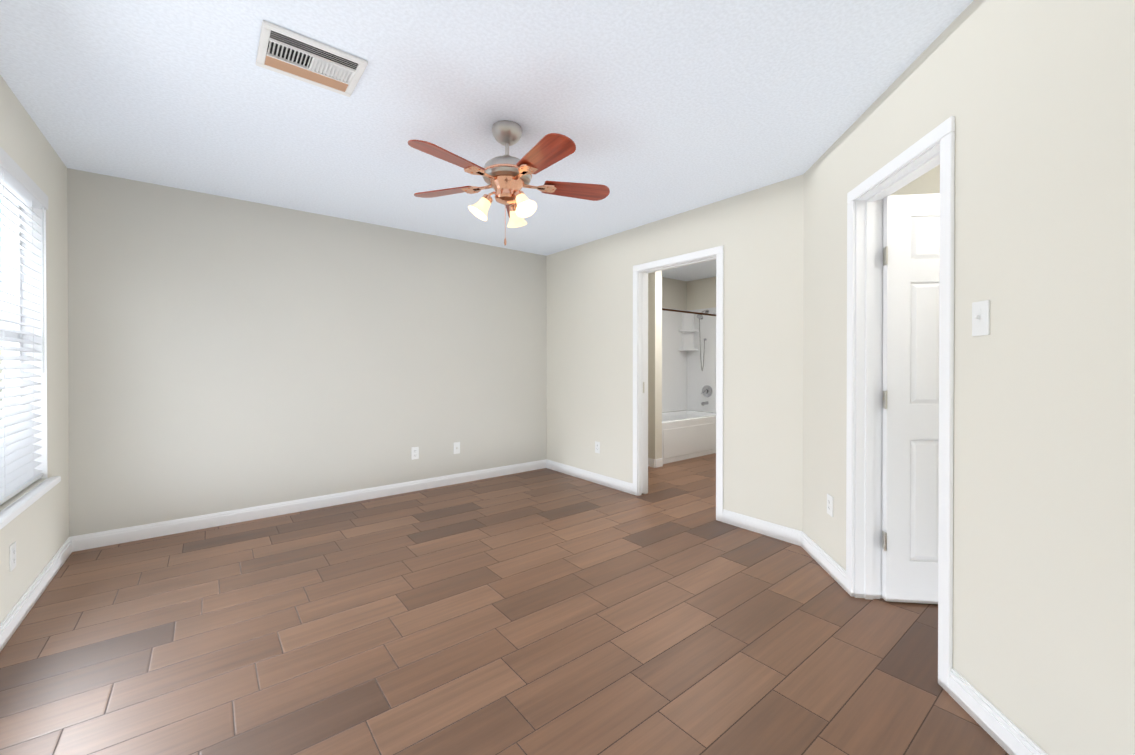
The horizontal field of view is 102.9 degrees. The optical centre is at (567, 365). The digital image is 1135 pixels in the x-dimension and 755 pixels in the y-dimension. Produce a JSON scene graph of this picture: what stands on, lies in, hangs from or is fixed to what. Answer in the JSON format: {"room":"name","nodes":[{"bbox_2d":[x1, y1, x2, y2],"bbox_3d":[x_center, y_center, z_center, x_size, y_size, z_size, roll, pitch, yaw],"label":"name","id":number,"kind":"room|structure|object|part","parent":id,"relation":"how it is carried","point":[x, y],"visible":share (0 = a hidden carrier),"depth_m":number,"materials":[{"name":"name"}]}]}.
{"room":"empty bedroom","nodes":[
{"label":"empty bedroom","id":0,"kind":"room"},
{"bbox_2d":[0,75,68,622],"bbox_3d":[-1.752,-0.025,0.971,0.150,2.440,4.750,0,0,-39],"label":"wall","id":1,"kind":"structure","parent":0,"point":[37,531],"depth_m":2.52,"materials":[{"name":"beige paint"}]},
{"bbox_2d":[0,189,21,418],"bbox_3d":[-2.572,-0.155,1.934,0.060,1.550,1.220,0,0,-39],"label":"window","id":2,"kind":"structure","parent":1,"relation":"in","point":[11,289],"depth_m":2.38,"materials":[{"name":"white glass"}]},
{"bbox_2d":[9,542,15,571],"bbox_3d":[-2.498,0.859,2.037,0.008,0.115,0.070,0,0,-39],"label":"outlet","id":3,"kind":"object","parent":1,"relation":"attached to","point":[12,556],"visible":0.98,"depth_m":2.02,"materials":[{"name":"white plastic"}]},
{"bbox_2d":[0,147,47,504],"bbox_3d":[-2.505,-0.161,1.988,0.082,1.536,1.214,0,0,-39],"label":"window blinds","id":4,"kind":"object","parent":1,"relation":"attached to","point":[18,440],"visible":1,"depth_m":2.21,"materials":[{"name":"white plastic"}]},
{"bbox_2d":[0,207,60,529],"bbox_3d":[-2.498,-0.138,1.993,0.131,1.586,1.310,0,0,-39],"label":"window sill","id":5,"kind":"structure","parent":1,"relation":"attached to","point":[12,511],"depth_m":2.45,"materials":[{"name":"white wood"}]},
{"bbox_2d":[67,168,686,536],"bbox_3d":[-0.733,-0.045,4.898,6.640,2.440,0.120,0,0,-39],"label":"wall","id":6,"kind":"structure","parent":0,"point":[226,354],"depth_m":3.56,"materials":[{"name":"beige paint"}]},
{"bbox_2d":[411,447,418,459],"bbox_3d":[-1.436,0.823,4.260,0.070,0.115,0.008,0,0,-39],"label":"outlet","id":7,"kind":"object","parent":6,"relation":"attached to","point":[414,452],"visible":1,"depth_m":4.25,"materials":[{"name":"white plastic"}]},
{"bbox_2d":[453,442,459,453],"bbox_3d":[-1.105,0.822,4.519,0.070,0.115,0.016,0,0,-39],"label":"outlet","id":8,"kind":"object","parent":6,"relation":"attached to","point":[456,447],"visible":1,"depth_m":4.52,"materials":[{"name":"white plastic"}]},
{"bbox_2d":[662,307,715,411],"bbox_3d":[1.440,-0.082,6.088,1.518,1.498,0.726,0,0,-39],"label":"wall surround","id":9,"kind":"object","parent":6,"relation":"attached to","point":[686,379],"visible":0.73,"depth_m":6.63,"materials":[{"name":"white plastic"}]},
{"bbox_2d":[662,308,715,315],"bbox_3d":[1.649,-0.680,5.822,1.495,0.056,0.056,0,0,-39],"label":"curtain rod","id":10,"kind":"object","parent":9,"relation":"attached to","point":[664,309],"visible":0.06,"depth_m":5.71,"materials":[{"name":"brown metal"}]},
{"bbox_2d":[696,310,711,405],"bbox_3d":[1.938,-0.121,6.482,0.226,1.385,0.170,0,0,-39],"label":"shower fixture","id":11,"kind":"object","parent":9,"relation":"attached to","point":[706,390],"visible":0.9,"depth_m":6.52,"materials":[{"name":"silver metal"}]},
{"bbox_2d":[0,0,973,280],"bbox_3d":[0.748,-1.306,3.034,6.640,0.100,4.870,0,0,-39],"label":"ceiling","id":12,"kind":"structure","parent":0,"point":[654,110],"depth_m":2.10,"materials":[{"name":"white paint"}]},
{"bbox_2d":[256,20,367,96],"bbox_3d":[-1.050,-1.242,1.857,0.360,0.015,0.300,0,0,-39],"label":"ceiling vent","id":13,"kind":"object","parent":12,"relation":"in","point":[289,53],"visible":0.98,"depth_m":1.84,"materials":[{"name":"white metal"}]},
{"bbox_2d":[408,120,609,244],"bbox_3d":[-0.305,-0.940,2.349,1.095,0.624,1.071,0,0,-39],"label":"fan","id":14,"kind":"object","parent":12,"relation":"hanging from","point":[507,177],"visible":1,"depth_m":2.32,"materials":[{"name":"brown wood"}]},
{"bbox_3d":[-0.679,-0.966,2.514,0.378,0.006,0.150,0,12,20],"label":"fan blade","id":15,"kind":"part","parent":14,"relation":"part of","materials":[{"name":"brown wood"}]},
{"bbox_3d":[-0.554,-0.964,2.081,0.150,0.006,0.378,15,10,37],"label":"fan blade","id":16,"kind":"part","parent":14,"relation":"part of","materials":[{"name":"brown wood"}]},
{"bbox_3d":[-0.306,-0.967,2.768,0.150,0.006,0.378,-12,0,2],"label":"fan blade","id":17,"kind":"part","parent":14,"relation":"part of","materials":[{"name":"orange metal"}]},
{"label":"fan blade","id":18,"kind":"part","parent":14,"relation":"part of","materials":[{"name":"brown wood"}]},
{"bbox_3d":[0.051,-0.966,2.491,0.378,0.006,0.150,0,-12,-16],"label":"fan blade","id":19,"kind":"part","parent":14,"relation":"part of","materials":[{"name":"brown wood"}]},
{"bbox_2d":[0,453,1008,754],"bbox_3d":[0.748,1.234,3.047,6.640,0.100,4.870,0,0,-39],"label":"floor","id":20,"kind":"structure","parent":0,"point":[544,611],"depth_m":1.95,"materials":[{"name":"brown wood"}]},
{"bbox_2d":[662,410,715,463],"bbox_3d":[1.442,0.918,6.089,1.516,0.499,0.732,0,0,-39],"label":"bathtub","id":21,"kind":"object","parent":20,"relation":"on","point":[687,434],"visible":0.42,"depth_m":5.75,"materials":[{"name":"white ceramic"}]},
{"bbox_2d":[648,271,661,458],"bbox_3d":[0.815,-0.049,5.555,0.120,2.440,0.778,0,0,-39],"label":"wall","id":22,"kind":"structure","parent":0,"point":[654,365],"depth_m":5.25,"materials":[{"name":"beige paint"}]},
{"bbox_2d":[546,174,803,530],"bbox_3d":[0.737,-0.041,4.081,0.120,2.440,2.990,0,0,-39],"label":"wall","id":23,"kind":"structure","parent":0,"point":[758,234],"depth_m":3.39,"materials":[{"name":"beige paint"}]},
{"bbox_2d":[595,441,599,453],"bbox_3d":[0.300,0.817,4.532,0.008,0.115,0.070,0,0,-39],"label":"outlet","id":24,"kind":"object","parent":23,"relation":"attached to","point":[597,447],"visible":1,"depth_m":4.53,"materials":[{"name":"white plastic"}]},
{"bbox_2d":[642,272,644,492],"bbox_3d":[0.681,0.155,4.152,0.035,2.022,0.050,0,0,-39],"label":"door frame","id":25,"kind":"structure","parent":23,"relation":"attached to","point":[643,382],"depth_m":4.13,"materials":[{"name":"white wood"}]},
{"bbox_2d":[633,245,723,521],"bbox_3d":[0.942,0.134,3.825,0.152,2.092,0.924,0,0,-39],"label":"door frame","id":26,"kind":"structure","parent":23,"relation":"attached to","point":[718,251],"depth_m":4.00,"materials":[{"name":"white wood"}]},
{"bbox_2d":[687,277,715,412],"bbox_3d":[2.689,-0.050,5.835,0.120,2.440,2.920,0,0,-39],"label":"wall","id":27,"kind":"structure","parent":0,"point":[701,293],"depth_m":6.64,"materials":[{"name":"beige paint"}]},
{"bbox_2d":[891,164,939,194],"bbox_3d":[2.116,-0.030,1.898,1.130,2.440,1.700,0,0,6],"label":"wall","id":28,"kind":"structure","parent":0,"point":[928,182],"depth_m":2.65,"materials":[{"name":"beige paint"}]},
{"bbox_2d":[803,0,1134,754],"bbox_3d":[1.459,-0.029,1.651,0.120,2.440,2.639,0,0,6],"label":"wall","id":29,"kind":"structure","parent":0,"point":[1035,98],"depth_m":1.33,"materials":[{"name":"beige paint"}]},
{"bbox_2d":[0,458,1047,754],"bbox_3d":[0.165,1.138,2.582,4.850,0.096,4.630,0,0,-39],"label":"baseboard","id":30,"kind":"structure","parent":29,"relation":"attached to","point":[1000,728],"depth_m":3.08,"materials":[{"name":"white wood"}]},
{"bbox_2d":[827,493,832,516],"bbox_3d":[1.500,0.796,2.585,0.008,0.115,0.070,0,0,6],"label":"outlet","id":31,"kind":"object","parent":29,"relation":"attached to","point":[830,505],"visible":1,"depth_m":2.58,"materials":[{"name":"white plastic"}]},
{"bbox_2d":[854,142,939,599],"bbox_3d":[1.498,0.165,1.996,0.120,2.049,0.659,0,0,6],"label":"door frame","id":32,"kind":"structure","parent":29,"relation":"attached to","point":[868,212],"depth_m":2.30,"materials":[{"name":"white wood"}]},
{"bbox_2d":[846,116,954,693],"bbox_3d":[1.498,0.143,1.996,0.152,2.092,0.745,0,0,6],"label":"trim","id":33,"kind":"structure","parent":29,"relation":"attached to","point":[943,133],"depth_m":1.68,"materials":[{"name":"white wood"}]},
{"bbox_2d":[882,193,939,603],"bbox_3d":[1.895,0.165,2.245,0.622,2.030,0.163,0,0,6],"label":"door","id":34,"kind":"structure","parent":29,"relation":"in","point":[910,446],"depth_m":2.25,"materials":[{"name":"white wood"}]},
{"bbox_2d":[972,300,989,335],"bbox_3d":[1.380,-0.158,1.510,0.052,0.115,0.052,0,0,-39],"label":"light switch","id":35,"kind":"object","parent":29,"relation":"attached to","point":[980,318],"visible":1,"depth_m":1.50,"materials":[{"name":"white plastic"}]}
]}

